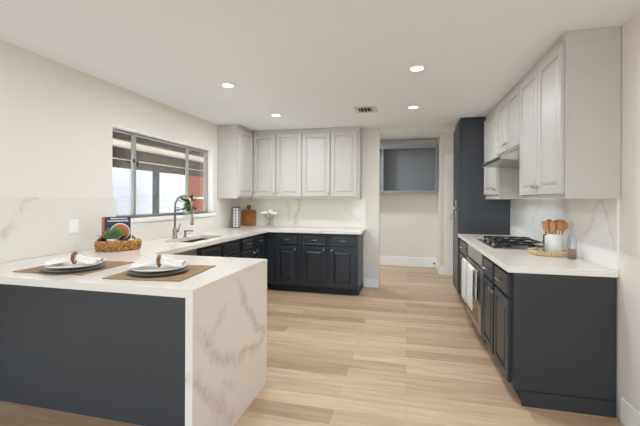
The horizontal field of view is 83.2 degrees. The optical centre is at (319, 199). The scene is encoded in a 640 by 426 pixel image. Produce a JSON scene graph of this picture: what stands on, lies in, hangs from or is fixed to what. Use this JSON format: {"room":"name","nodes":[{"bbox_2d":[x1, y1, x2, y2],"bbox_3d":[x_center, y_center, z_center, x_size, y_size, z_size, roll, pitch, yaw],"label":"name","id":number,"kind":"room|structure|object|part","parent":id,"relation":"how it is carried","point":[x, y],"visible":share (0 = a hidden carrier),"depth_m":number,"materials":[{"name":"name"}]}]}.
{"room":"kitchen","nodes":[
{"label":"kitchen","id":0,"kind":"room"},
{"bbox_2d":[0,40,241,217],"bbox_3d":[-2.438,0.125,1.741,0.150,2.437,9.240,0,0,14],"label":"wall","id":1,"kind":"structure","parent":0,"point":[57,120],"depth_m":2.94,"materials":[{"name":"white paint"}]},
{"bbox_2d":[69,219,78,233],"bbox_3d":[-2.042,0.221,2.990,0.008,0.114,0.085,0,0,14],"label":"switch plate","id":2,"kind":"object","parent":1,"relation":"attached to","point":[73,223],"visible":1,"depth_m":2.99,"materials":[{"name":"white plastic"}]},
{"bbox_2d":[0,197,242,262],"bbox_3d":[-1.780,0.206,4.123,0.012,0.450,4.060,0,0,14],"label":"backsplash","id":3,"kind":"structure","parent":1,"relation":"attached to","point":[30,227],"depth_m":2.90,"materials":[{"name":"stone"}]},
{"bbox_2d":[113,125,216,222],"bbox_3d":[-1.785,-0.238,4.319,0.155,0.940,1.872,0,0,14],"label":"window","id":4,"kind":"structure","parent":1,"relation":"in","point":[208,154],"depth_m":4.37,"materials":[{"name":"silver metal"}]},
{"bbox_3d":[-1.762,0.210,4.313,0.103,0.046,1.872,0,0,14],"label":"sill","id":5,"kind":"part","parent":4,"relation":"part of","materials":[{"name":"white"}]},
{"bbox_2d":[176,194,196,213],"bbox_3d":[-1.661,0.056,4.501,0.196,0.260,0.431,0,0,14],"label":"potted plant","id":6,"kind":"object","parent":4,"relation":"on","point":[186,209],"visible":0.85,"depth_m":4.48,"materials":[{"name":"green plant"}]},
{"bbox_2d":[217,124,253,198],"bbox_3d":[-1.260,-0.552,5.472,0.379,1.068,0.506,0,0,14],"label":"upper cabinet","id":7,"kind":"object","parent":1,"relation":"attached to","point":[234,142],"visible":1,"depth_m":5.25,"materials":[{"name":"grey paint"}]},
{"bbox_3d":[-1.137,-0.552,5.443,0.019,1.068,0.506,0,0,14],"label":"frame","id":8,"kind":"part","parent":7,"relation":"part of","materials":[{"name":"grey paint"}]},
{"bbox_3d":[-1.117,-0.534,5.432,0.023,0.968,0.466,0,0,14],"label":"door","id":9,"kind":"part","parent":7,"relation":"part of","materials":[{"name":"grey paint"}]},
{"bbox_2d":[0,265,623,425],"bbox_3d":[-0.227,1.413,2.162,4.261,0.120,11.300,0,0,14],"label":"floor","id":10,"kind":"structure","parent":0,"point":[407,350],"depth_m":2.87,"materials":[{"name":"brown wood"}]},
{"bbox_2d":[0,284,184,425],"bbox_3d":[-1.315,0.912,2.512,1.641,0.872,0.592,0,0,14],"label":"base cabinet","id":11,"kind":"object","parent":10,"relation":"on","point":[120,357],"visible":0.44,"depth_m":2.23,"materials":[{"name":"grey paint"}]},
{"bbox_2d":[0,250,266,425],"bbox_3d":[-1.329,0.891,2.400,1.698,0.914,0.951,0,0,14],"label":"countertop","id":12,"kind":"structure","parent":11,"relation":"on","point":[226,302],"depth_m":2.05,"materials":[{"name":"stone"}]},
{"bbox_2d":[13,261,132,274],"bbox_3d":[-1.560,0.430,2.316,0.475,0.004,0.430,0,0,11],"label":"placemat","id":13,"kind":"object","parent":12,"relation":"on","point":[109,264],"visible":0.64,"depth_m":2.18,"materials":[{"name":"fabric"}]},
{"bbox_2d":[40,262,105,271],"bbox_3d":[-1.523,0.420,2.235,0.340,0.016,0.340,0,0,14],"label":"charger plate","id":14,"kind":"object","parent":13,"relation":"on","point":[45,269],"visible":0.62,"depth_m":2.17,"materials":[{"name":"ceramic"}]},
{"bbox_2d":[44,260,102,267],"bbox_3d":[-1.522,0.402,2.235,0.300,0.017,0.300,0,0,14],"label":"dinner plate","id":15,"kind":"object","parent":14,"relation":"on","point":[69,264],"visible":0.68,"depth_m":2.21,"materials":[{"name":"white ceramic"}]},
{"bbox_2d":[42,253,105,264],"bbox_3d":[-1.522,0.360,2.235,0.295,0.060,0.186,0,0,-11],"label":"napkin","id":16,"kind":"object","parent":15,"relation":"on","point":[79,258],"visible":0.94,"depth_m":2.21,"materials":[{"name":"white fabric"}]},
{"bbox_2d":[70,252,77,263],"bbox_3d":[-1.522,0.361,2.235,0.022,0.077,0.077,0,0,-10],"label":"napkin ring","id":17,"kind":"object","parent":16,"relation":"on","point":[73,254],"visible":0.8,"depth_m":2.21,"materials":[{"name":"brown wood"}]},
{"bbox_2d":[102,265,214,281],"bbox_3d":[-0.940,0.433,2.166,0.455,0.004,0.450,0,0,8],"label":"placemat","id":18,"kind":"object","parent":12,"relation":"on","point":[193,270],"visible":0.57,"depth_m":2.02,"materials":[{"name":"wicker"}]},
{"bbox_2d":[127,266,189,275],"bbox_3d":[-0.958,0.422,2.146,0.340,0.016,0.340,0,0,14],"label":"charger plate","id":19,"kind":"object","parent":18,"relation":"on","point":[132,272],"visible":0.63,"depth_m":2.08,"materials":[{"name":"ceramic"}]},
{"bbox_2d":[131,263,185,271],"bbox_3d":[-0.957,0.404,2.146,0.300,0.017,0.300,0,0,14],"label":"dinner plate","id":20,"kind":"object","parent":19,"relation":"on","point":[150,268],"visible":0.62,"depth_m":2.12,"materials":[{"name":"white ceramic"}]},
{"bbox_2d":[127,256,187,267],"bbox_3d":[-0.957,0.359,2.146,0.295,0.060,0.187,0,0,-10],"label":"napkin","id":21,"kind":"object","parent":20,"relation":"on","point":[163,260],"visible":0.93,"depth_m":2.12,"materials":[{"name":"white fabric"}]},
{"bbox_2d":[156,254,161,266],"bbox_3d":[-0.957,0.363,2.146,0.022,0.077,0.077,0,0,-10],"label":"napkin ring","id":22,"kind":"object","parent":21,"relation":"on","point":[158,255],"visible":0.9,"depth_m":2.12,"materials":[{"name":"brown wood"}]},
{"bbox_3d":[-0.523,0.915,2.205,0.040,0.874,0.951,0,0,14],"label":"waterfall panel","id":23,"kind":"part","parent":12,"relation":"part of","materials":[{"name":"stone"}]},
{"bbox_2d":[171,249,195,255],"bbox_3d":[-1.615,0.911,3.362,0.654,0.872,0.600,0,0,14],"label":"dishwasher","id":24,"kind":"object","parent":10,"relation":"on","point":[192,252],"visible":0.02,"depth_m":3.44,"materials":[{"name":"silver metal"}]},
{"bbox_2d":[196,239,239,257],"bbox_3d":[-1.415,0.912,4.123,0.718,0.872,0.952,0,0,14],"label":"base cabinet","id":25,"kind":"object","parent":10,"relation":"on","point":[231,248],"visible":0.12,"depth_m":4.07,"materials":[{"name":"grey paint"}]},
{"bbox_3d":[-1.158,0.577,3.831,0.023,0.145,0.405,0,0,14],"label":"drawer","id":26,"kind":"part","parent":25,"relation":"part of","materials":[{"name":"grey paint"}]},
{"bbox_3d":[-1.051,0.577,4.273,0.023,0.145,0.415,0,0,14],"label":"drawer","id":27,"kind":"part","parent":25,"relation":"part of","materials":[{"name":"grey paint"}]},
{"bbox_2d":[240,233,265,258],"bbox_3d":[-1.201,0.913,5.002,0.722,0.872,0.853,0,0,14],"label":"base cabinet","id":28,"kind":"object","parent":10,"relation":"on","point":[254,246],"visible":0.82,"depth_m":4.92,"materials":[{"name":"grey paint"}]},
{"bbox_2d":[81,226,365,254],"bbox_3d":[-0.659,0.457,4.333,2.089,0.040,3.120,0,0,14],"label":"countertop","id":29,"kind":"structure","parent":28,"relation":"on","point":[166,245],"depth_m":4.38,"materials":[{"name":"stone"}]},
{"bbox_2d":[94,238,141,251],"bbox_3d":[-1.729,0.387,3.092,0.359,0.089,0.226,0,0,-31],"label":"wicker basket","id":30,"kind":"object","parent":29,"relation":"on","point":[128,245],"visible":0.93,"depth_m":3.00,"materials":[{"name":"wicker"}]},
{"bbox_2d":[98,227,128,240],"bbox_3d":[-1.734,0.298,3.013,0.235,0.153,0.178,0,0,-15],"label":"potted herb","id":31,"kind":"object","parent":30,"relation":"on","point":[113,235],"visible":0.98,"depth_m":3.00,"materials":[{"name":"green plant"}]},
{"bbox_2d":[102,217,130,240],"bbox_3d":[-1.768,0.262,3.128,0.218,0.224,0.024,0,0,-29],"label":"cookbook","id":32,"kind":"object","parent":30,"relation":"in","point":[124,223],"visible":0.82,"depth_m":3.13,"materials":[{"name":"blue"}]},
{"bbox_2d":[110,223,129,240],"bbox_3d":[-1.739,0.282,3.131,0.156,0.156,0.001,0,0,-29],"label":"bowl","id":33,"kind":"object","parent":32,"relation":"on","point":[123,226],"depth_m":3.14,"materials":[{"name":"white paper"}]},
{"bbox_2d":[120,235,127,240],"bbox_3d":[-1.672,0.340,3.072,0.064,0.071,0.064,0,0,14],"label":"onion","id":34,"kind":"object","parent":30,"relation":"in","point":[123,238],"visible":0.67,"depth_m":3.05,"materials":[{"name":"food"}]},
{"bbox_2d":[172,195,193,238],"bbox_3d":[-1.517,0.190,4.039,0.265,0.485,0.120,0,0,14],"label":"faucet","id":35,"kind":"object","parent":29,"relation":"on","point":[175,231],"visible":0.99,"depth_m":4.01,"materials":[{"name":"silver metal"}]},
{"bbox_3d":[-1.519,0.138,4.008,0.240,0.380,0.024,0,0,14],"label":"spout","id":36,"kind":"part","parent":35,"relation":"part of","materials":[{"name":"silver metal"}]},
{"bbox_2d":[183,238,209,242],"bbox_3d":[-1.388,0.572,4.038,0.370,0.193,0.760,0,0,14],"label":"sink","id":37,"kind":"object","parent":29,"relation":"in","point":[199,239],"visible":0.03,"depth_m":4.33,"materials":[{"name":"silver metal"}]},
{"bbox_2d":[232,207,239,227],"bbox_3d":[-1.302,0.273,5.582,0.136,0.319,0.136,0,0,14],"label":"canister","id":38,"kind":"object","parent":29,"relation":"on","point":[235,210],"visible":1,"depth_m":5.54,"materials":[{"name":"white ceramic"}]},
{"bbox_2d":[241,205,255,225],"bbox_3d":[-1.190,0.258,6.001,0.262,0.348,0.039,0,0,14],"label":"cutting board","id":39,"kind":"object","parent":29,"relation":"on","point":[248,217],"visible":1,"depth_m":5.99,"materials":[{"name":"brown wood"}]},
{"bbox_3d":[-0.946,0.577,4.706,0.023,0.145,0.355,0,0,14],"label":"drawer","id":40,"kind":"part","parent":28,"relation":"part of","materials":[{"name":"grey paint"}]},
{"bbox_3d":[-0.948,0.952,4.706,0.023,0.560,0.355,0,0,14],"label":"door","id":41,"kind":"part","parent":28,"relation":"part of","materials":[{"name":"grey paint"}]},
{"bbox_3d":[-0.851,0.578,5.099,0.023,0.145,0.355,0,0,14],"label":"drawer","id":42,"kind":"part","parent":28,"relation":"part of","materials":[{"name":"grey paint"}]},
{"bbox_3d":[-0.853,0.952,5.099,0.023,0.560,0.355,0,0,14],"label":"door","id":43,"kind":"part","parent":28,"relation":"part of","materials":[{"name":"grey paint"}]},
{"bbox_2d":[266,232,275,289],"bbox_3d":[-0.725,0.915,5.372,0.140,0.872,0.080,0,0,14],"label":"cabinet filler","id":44,"kind":"object","parent":10,"relation":"on","point":[270,236],"visible":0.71,"depth_m":5.33,"materials":[{"name":"grey paint"}]},
{"bbox_2d":[275,232,300,291],"bbox_3d":[-0.411,0.916,5.535,0.388,0.872,0.662,0,0,14],"label":"base cabinet","id":45,"kind":"object","parent":10,"relation":"on","point":[287,245],"visible":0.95,"depth_m":5.25,"materials":[{"name":"grey paint"}]},
{"bbox_3d":[-0.488,0.579,5.261,0.325,0.145,0.023,0,0,14],"label":"drawer","id":46,"kind":"part","parent":45,"relation":"part of","materials":[{"name":"grey paint"}]},
{"bbox_3d":[-0.490,0.954,5.261,0.325,0.560,0.023,0,0,14],"label":"door","id":47,"kind":"part","parent":45,"relation":"part of","materials":[{"name":"grey paint"}]},
{"bbox_2d":[300,233,362,295],"bbox_3d":[0.187,0.918,5.391,0.840,0.872,0.662,0,0,14],"label":"base cabinet","id":48,"kind":"object","parent":10,"relation":"on","point":[329,263],"visible":1,"depth_m":5.12,"materials":[{"name":"grey paint"}]},
{"bbox_3d":[-0.085,0.581,5.163,0.355,0.145,0.023,0,0,14],"label":"drawer","id":49,"kind":"part","parent":48,"relation":"part of","materials":[{"name":"grey paint"}]},
{"bbox_3d":[-0.086,0.955,5.163,0.355,0.560,0.023,0,0,14],"label":"door","id":50,"kind":"part","parent":48,"relation":"part of","materials":[{"name":"grey paint"}]},
{"bbox_3d":[0.316,0.583,5.066,0.360,0.145,0.023,0,0,14],"label":"drawer","id":51,"kind":"part","parent":48,"relation":"part of","materials":[{"name":"grey paint"}]},
{"bbox_3d":[0.315,0.957,5.066,0.360,0.560,0.023,0,0,14],"label":"door","id":52,"kind":"part","parent":48,"relation":"part of","materials":[{"name":"grey paint"}]},
{"bbox_2d":[460,239,468,306],"bbox_3d":[2.031,0.926,4.341,0.650,0.872,0.635,0,0,14],"label":"base cabinet","id":53,"kind":"object","parent":10,"relation":"on","point":[463,245],"visible":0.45,"depth_m":4.51,"materials":[{"name":"grey paint"}]},
{"bbox_3d":[1.760,0.963,4.407,0.023,0.560,0.555,0,0,14],"label":"door","id":54,"kind":"part","parent":53,"relation":"part of","materials":[{"name":"grey paint"}]},
{"bbox_3d":[1.761,0.588,4.407,0.023,0.145,0.555,0,0,14],"label":"drawer","id":55,"kind":"part","parent":53,"relation":"part of","materials":[{"name":"grey paint"}]},
{"bbox_2d":[465,244,485,342],"bbox_3d":[1.836,0.925,3.635,0.666,0.872,0.810,0,0,14],"label":"oven","id":56,"kind":"object","parent":10,"relation":"on","point":[475,258],"visible":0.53,"depth_m":3.46,"materials":[{"name":"silver metal"}]},
{"bbox_2d":[461,258,468,302],"bbox_3d":[1.555,0.858,3.854,0.046,0.424,0.276,0,0,14],"label":"dish towel","id":57,"kind":"object","parent":56,"relation":"hanging from","point":[464,261],"visible":0.66,"depth_m":3.83,"materials":[{"name":"white fabric"}]},
{"bbox_2d":[466,263,476,310],"bbox_3d":[1.473,0.843,3.512,0.046,0.394,0.331,0,0,14],"label":"dish towel","id":58,"kind":"object","parent":56,"relation":"hanging from","point":[471,277],"visible":0.98,"depth_m":3.44,"materials":[{"name":"white fabric"}]},
{"bbox_3d":[1.585,0.943,3.695,0.030,0.615,0.798,0,0,14],"label":"door","id":59,"kind":"part","parent":56,"relation":"part of","materials":[{"name":"silver metal"}]},
{"bbox_3d":[1.590,0.560,3.694,0.022,0.131,0.798,0,0,14],"label":"control panel","id":60,"kind":"part","parent":56,"relation":"part of","materials":[{"name":"silver metal"}]},
{"bbox_2d":[453,117,509,294],"bbox_3d":[2.173,0.145,4.939,0.665,2.435,0.578,0,0,14],"label":"pantry cabinet","id":61,"kind":"object","parent":10,"relation":"on","point":[473,213],"visible":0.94,"depth_m":4.69,"materials":[{"name":"grey paint"}]},
{"bbox_3d":[1.895,0.691,5.007,0.023,1.100,0.545,0,0,14],"label":"door","id":62,"kind":"part","parent":61,"relation":"part of","materials":[{"name":"grey paint"}]},
{"bbox_3d":[1.900,-0.444,5.007,0.023,1.110,0.545,0,0,14],"label":"door","id":63,"kind":"part","parent":61,"relation":"part of","materials":[{"name":"grey paint"}]},
{"bbox_2d":[482,256,616,417],"bbox_3d":[1.652,0.924,2.771,0.650,0.872,0.929,0,0,14],"label":"base cabinet","id":64,"kind":"object","parent":10,"relation":"on","point":[551,337],"visible":1,"depth_m":2.33,"materials":[{"name":"grey paint"}]},
{"bbox_3d":[1.437,0.587,3.065,0.023,0.145,0.380,0,0,14],"label":"drawer","id":65,"kind":"part","parent":64,"relation":"part of","materials":[{"name":"grey paint"}]},
{"bbox_3d":[1.435,0.961,3.065,0.023,0.560,0.380,0,0,14],"label":"door","id":66,"kind":"part","parent":64,"relation":"part of","materials":[{"name":"grey paint"}]},
{"bbox_3d":[1.334,0.587,2.639,0.023,0.145,0.395,0,0,14],"label":"drawer","id":67,"kind":"part","parent":64,"relation":"part of","materials":[{"name":"grey paint"}]},
{"bbox_3d":[1.333,0.961,2.639,0.023,0.560,0.395,0,0,14],"label":"door","id":68,"kind":"part","parent":64,"relation":"part of","materials":[{"name":"grey paint"}]},
{"bbox_2d":[458,234,618,277],"bbox_3d":[1.837,0.467,3.485,0.633,0.040,2.396,0,0,14],"label":"countertop","id":69,"kind":"structure","parent":64,"relation":"on","point":[511,261],"depth_m":2.55,"materials":[{"name":"stone"}]},
{"bbox_2d":[477,235,542,249],"bbox_3d":[1.894,0.419,3.570,0.500,0.055,0.770,0,0,14],"label":"gas cooktop","id":70,"kind":"object","parent":69,"relation":"in","point":[497,242],"visible":0.95,"depth_m":3.43,"materials":[{"name":"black metal"}]},
{"bbox_2d":[527,247,567,256],"bbox_3d":[1.863,0.427,2.939,0.294,0.039,0.294,0,0,-10],"label":"tray","id":71,"kind":"object","parent":69,"relation":"on","point":[533,250],"visible":0.84,"depth_m":2.85,"materials":[{"name":"brown wood"}]},
{"bbox_2d":[543,233,562,253],"bbox_3d":[1.918,0.359,2.957,0.132,0.158,0.132,0,0,41],"label":"utensil crock","id":72,"kind":"object","parent":71,"relation":"on","point":[554,242],"visible":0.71,"depth_m":2.91,"materials":[{"name":"white ceramic"}]},
{"bbox_2d":[541,221,547,233],"bbox_3d":[1.855,0.295,2.962,0.063,0.246,0.016,0,0,14],"label":"wooden spatula","id":73,"kind":"object","parent":72,"relation":"in","point":[544,223],"visible":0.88,"depth_m":2.96,"materials":[{"name":"brown wood"}]},
{"bbox_3d":[1.841,0.357,2.951,0.028,0.149,0.011,0,0,-4],"label":"handle","id":74,"kind":"part","parent":72,"relation":"part of","materials":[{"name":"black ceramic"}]},
{"bbox_2d":[546,219,551,233],"bbox_3d":[1.910,0.291,3.007,0.025,0.255,0.052,0,0,-33],"label":"wooden spoon","id":75,"kind":"object","parent":72,"relation":"in","point":[548,220],"visible":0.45,"depth_m":3.00,"materials":[{"name":"brown wood"}]},
{"bbox_2d":[549,222,555,233],"bbox_3d":[1.898,0.299,2.940,0.048,0.238,0.022,0,0,31],"label":"wooden spatula","id":76,"kind":"object","parent":72,"relation":"in","point":[552,225],"visible":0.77,"depth_m":2.93,"materials":[{"name":"brown wood"}]},
{"bbox_2d":[557,219,564,233],"bbox_3d":[1.937,0.289,2.908,0.017,0.259,0.060,0,0,-37],"label":"wooden spatula","id":77,"kind":"object","parent":72,"relation":"in","point":[560,223],"visible":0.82,"depth_m":2.91,"materials":[{"name":"brown wood"}]},
{"bbox_2d":[561,221,567,233],"bbox_3d":[1.989,0.298,2.952,0.074,0.242,0.019,0,0,18],"label":"wooden spoon","id":78,"kind":"object","parent":72,"relation":"in","point":[565,226],"visible":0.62,"depth_m":2.94,"materials":[{"name":"brown wood"}]},
{"bbox_2d":[568,221,575,258],"bbox_3d":[1.902,0.303,2.719,0.062,0.286,0.062,0,0,14],"label":"glass bottle","id":79,"kind":"object","parent":69,"relation":"on","point":[571,252],"visible":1,"depth_m":2.70,"materials":[{"name":"clear glass"}]},
{"bbox_3d":[1.573,0.874,2.330,0.570,0.772,0.013,0,0,14],"label":"panel","id":80,"kind":"part","parent":64,"relation":"part of","materials":[{"name":"grey wood"}]},
{"bbox_2d":[252,130,379,286],"bbox_3d":[-0.183,0.068,5.887,2.287,2.570,0.120,0,0,14],"label":"wall","id":81,"kind":"structure","parent":0,"point":[367,135],"depth_m":5.60,"materials":[{"name":"white paint"}]},
{"bbox_2d":[253,129,302,198],"bbox_3d":[-0.632,-0.550,5.739,0.815,1.068,0.372,0,0,14],"label":"upper cabinet","id":82,"kind":"object","parent":81,"relation":"attached to","point":[277,154],"visible":1,"depth_m":5.59,"materials":[{"name":"grey paint"}]},
{"bbox_3d":[-0.872,-0.533,5.649,0.373,0.968,0.023,0,0,14],"label":"door","id":83,"kind":"part","parent":82,"relation":"part of","materials":[{"name":"grey paint"}]},
{"bbox_3d":[-0.480,-0.531,5.554,0.408,0.968,0.023,0,0,14],"label":"door","id":84,"kind":"part","parent":82,"relation":"part of","materials":[{"name":"grey paint"}]},
{"bbox_2d":[243,199,365,227],"bbox_3d":[-0.295,0.212,5.847,2.064,0.450,0.012,0,0,14],"label":"backsplash","id":85,"kind":"structure","parent":81,"relation":"attached to","point":[344,213],"depth_m":5.80,"materials":[{"name":"stone"}]},
{"bbox_2d":[302,126,361,198],"bbox_3d":[0.191,-0.546,5.541,0.875,1.068,0.372,0,0,14],"label":"upper cabinet","id":86,"kind":"object","parent":81,"relation":"attached to","point":[332,157],"visible":1,"depth_m":5.39,"materials":[{"name":"grey paint"}]},
{"bbox_3d":[-0.058,-0.529,5.452,0.426,0.968,0.023,0,0,14],"label":"door","id":87,"kind":"part","parent":86,"relation":"part of","materials":[{"name":"grey paint"}]},
{"bbox_3d":[0.354,-0.528,5.353,0.396,0.968,0.023,0,0,14],"label":"door","id":88,"kind":"part","parent":86,"relation":"part of","materials":[{"name":"grey paint"}]},
{"bbox_2d":[364,278,378,287],"bbox_3d":[0.798,1.292,5.579,0.226,0.130,0.016,0,0,14],"label":"baseboard","id":89,"kind":"structure","parent":81,"relation":"attached to","point":[374,283],"depth_m":5.57,"materials":[{"name":"white wood"}]},
{"bbox_2d":[372,130,379,278],"bbox_3d":[0.864,0.074,5.569,0.103,2.305,0.008,0,0,14],"label":"trim","id":90,"kind":"structure","parent":81,"relation":"attached to","point":[376,133],"depth_m":5.57,"materials":[{"name":"white paint"}]},
{"bbox_2d":[0,0,639,140],"bbox_3d":[-0.216,-1.266,2.162,4.261,0.363,11.300,0,0,14],"label":"ceiling","id":91,"kind":"structure","parent":0,"point":[309,63],"depth_m":2.59,"materials":[{"name":"white paint"}]},
{"bbox_2d":[221,83,234,87],"bbox_3d":[-0.872,-1.082,3.415,0.136,0.007,0.136,0,0,14],"label":"recessed light","id":92,"kind":"object","parent":91,"relation":"in","point":[227,85],"visible":1,"depth_m":3.41,"materials":[{"name":"white"}]},
{"bbox_2d":[354,106,377,112],"bbox_3d":[0.552,-1.077,4.312,0.260,0.008,0.280,0,0,14],"label":"ceiling vent","id":93,"kind":"object","parent":91,"relation":"in","point":[365,109],"visible":1,"depth_m":4.31,"materials":[{"name":"white metal"}]},
{"bbox_2d":[409,65,425,71],"bbox_3d":[0.795,-1.076,2.956,0.136,0.007,0.136,0,0,14],"label":"recessed light","id":94,"kind":"object","parent":91,"relation":"in","point":[415,68],"visible":1,"depth_m":2.95,"materials":[{"name":"white"}]},
{"bbox_2d":[380,140,437,257],"bbox_3d":[1.106,0.073,7.593,3.991,2.570,0.120,0,0,14],"label":"wall","id":95,"kind":"structure","parent":0,"point":[408,221],"depth_m":7.36,"materials":[{"name":"white paint"}]},
{"bbox_2d":[380,256,436,267],"bbox_3d":[0.751,1.262,7.608,3.284,0.190,0.015,0,0,14],"label":"baseboard","id":96,"kind":"structure","parent":95,"relation":"attached to","point":[384,260],"depth_m":7.35,"materials":[{"name":"white wood"}]},
{"bbox_2d":[380,144,437,192],"bbox_3d":[1.494,-0.605,7.293,1.675,0.940,0.278,0,0,14],"label":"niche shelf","id":97,"kind":"object","parent":95,"relation":"attached to","point":[403,168],"visible":0.66,"depth_m":7.31,"materials":[{"name":"grey paint"}]},
{"bbox_2d":[437,133,453,265],"bbox_3d":[2.611,0.079,6.807,0.696,2.570,0.700,0,0,14],"label":"wall","id":98,"kind":"structure","parent":0,"point":[445,140],"depth_m":6.54,"materials":[{"name":"white paint"}]},
{"bbox_2d":[439,265,444,274],"bbox_3d":[2.212,1.278,6.534,0.089,0.170,0.016,0,0,14],"label":"baseboard","id":99,"kind":"structure","parent":98,"relation":"attached to","point":[441,267],"depth_m":6.53,"materials":[{"name":"white wood"}]},
{"bbox_2d":[445,155,452,274],"bbox_3d":[2.552,0.279,6.450,0.601,2.170,0.022,0,0,14],"label":"trim","id":100,"kind":"structure","parent":98,"relation":"attached to","point":[448,158],"depth_m":6.50,"materials":[{"name":"white wood"}]},
{"bbox_2d":[451,160,454,274],"bbox_3d":[2.595,0.322,6.438,0.491,2.075,0.023,0,0,14],"label":"door","id":101,"kind":"structure","parent":98,"relation":"in","point":[452,207],"depth_m":6.49,"materials":[{"name":"white wood"}]},
{"bbox_2d":[616,11,639,418],"bbox_3d":[1.803,0.076,1.725,0.120,2.570,11.200,0,0,14],"label":"wall","id":102,"kind":"structure","parent":0,"point":[628,282],"depth_m":2.14,"materials":[{"name":"white paint"}]},
{"bbox_2d":[482,149,518,167],"bbox_3d":[1.933,-0.403,3.565,0.464,0.129,0.810,0,0,14],"label":"range hood","id":103,"kind":"object","parent":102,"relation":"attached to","point":[510,160],"visible":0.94,"depth_m":3.43,"materials":[{"name":"silver metal"}]},
{"bbox_3d":[1.709,-0.369,3.619,0.004,0.016,0.810,0,0,14],"label":"lip trim","id":104,"kind":"part","parent":103,"relation":"part of","materials":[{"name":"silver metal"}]},
{"bbox_2d":[484,103,521,198],"bbox_3d":[2.176,-0.539,4.283,0.354,1.068,0.688,0,0,14],"label":"upper cabinet","id":105,"kind":"object","parent":102,"relation":"attached to","point":[499,183],"visible":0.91,"depth_m":4.08,"materials":[{"name":"grey paint"}]},
{"bbox_3d":[2.044,-0.530,4.316,0.023,0.950,0.658,0,0,14],"label":"door","id":106,"kind":"part","parent":105,"relation":"part of","materials":[{"name":"grey paint"}]},
{"bbox_3d":[2.065,-0.539,4.310,0.019,1.068,0.688,0,0,14],"label":"frame","id":107,"kind":"part","parent":105,"relation":"part of","materials":[{"name":"grey paint"}]},
{"bbox_2d":[497,79,521,155],"bbox_3d":[1.999,-0.772,3.550,0.354,0.603,0.814,0,0,14],"label":"upper cabinet","id":108,"kind":"object","parent":102,"relation":"attached to","point":[508,111],"visible":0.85,"depth_m":3.51,"materials":[{"name":"grey paint"}]},
{"bbox_3d":[1.915,-0.748,3.779,0.023,0.515,0.392,0,0,14],"label":"door","id":109,"kind":"part","parent":108,"relation":"part of","materials":[{"name":"grey paint"}]},
{"bbox_3d":[1.820,-0.749,3.385,0.023,0.515,0.394,0,0,14],"label":"door","id":110,"kind":"part","parent":108,"relation":"part of","materials":[{"name":"grey paint"}]},
{"bbox_2d":[510,199,619,270],"bbox_3d":[2.143,-0.021,3.412,0.012,0.934,2.396,0,0,14],"label":"backsplash","id":111,"kind":"structure","parent":102,"relation":"attached to","point":[594,232],"depth_m":2.73,"materials":[{"name":"stone"}]},
{"bbox_2d":[519,26,620,198],"bbox_3d":[1.795,-0.540,2.709,0.354,1.068,0.908,0,0,14],"label":"upper cabinet","id":112,"kind":"object","parent":102,"relation":"attached to","point":[570,136],"visible":1,"depth_m":2.29,"materials":[{"name":"grey paint"}]},
{"bbox_3d":[1.716,-0.521,2.957,0.023,0.970,0.442,0,0,14],"label":"door","id":113,"kind":"part","parent":112,"relation":"part of","materials":[{"name":"grey paint"}]},
{"bbox_3d":[1.685,-0.541,2.735,0.019,1.068,0.908,0,0,14],"label":"frame","id":114,"kind":"part","parent":112,"relation":"part of","materials":[{"name":"grey paint"}]},
{"bbox_3d":[1.611,-0.522,2.525,0.023,0.970,0.424,0,0,14],"label":"door","id":115,"kind":"part","parent":112,"relation":"part of","materials":[{"name":"grey paint"}]},
{"bbox_2d":[620,397,639,425],"bbox_3d":[1.133,1.281,-0.740,0.016,0.155,6.055,0,0,14],"label":"baseboard","id":116,"kind":"structure","parent":102,"relation":"attached to","point":[629,416],"depth_m":2.12,"materials":[{"name":"white"}]},
{"label":"outside","id":117,"kind":"structure","parent":0,"visible":0},
{"bbox_3d":[-4.882,1.464,11.465,9.137,0.140,24.000,0,0,14],"label":"ground","id":118,"kind":"structure","parent":117,"visible":0},
{"bbox_2d":[112,167,184,215],"bbox_3d":[-6.075,-0.441,13.813,0.300,3.660,20.000,0,0,14],"label":"wall","id":119,"kind":"structure","parent":118,"relation":"on","point":[171,186],"depth_m":12.71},
{"bbox_2d":[112,131,203,213],"bbox_3d":[-3.368,0.190,6.831,3.947,2.420,10.700,0,0,14],"label":"patio cover","id":120,"kind":"object","parent":118,"relation":"on","point":[156,157],"visible":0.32,"depth_m":7.72,"materials":[{"name":"wood"}]},
{"bbox_3d":[-4.509,0.316,9.895,0.130,2.160,0.120,0,0,14],"label":"post","id":121,"kind":"part","parent":120,"relation":"part of","materials":[{"name":"grey stone"}]},
{"bbox_2d":[189,176,203,211],"bbox_3d":[-2.536,0.219,12.332,4.320,2.370,0.215,0,0,14],"label":"brick wall","id":122,"kind":"structure","parent":118,"relation":"on","point":[196,184],"depth_m":12.66,"materials":[{"name":"brick"}]}
]}

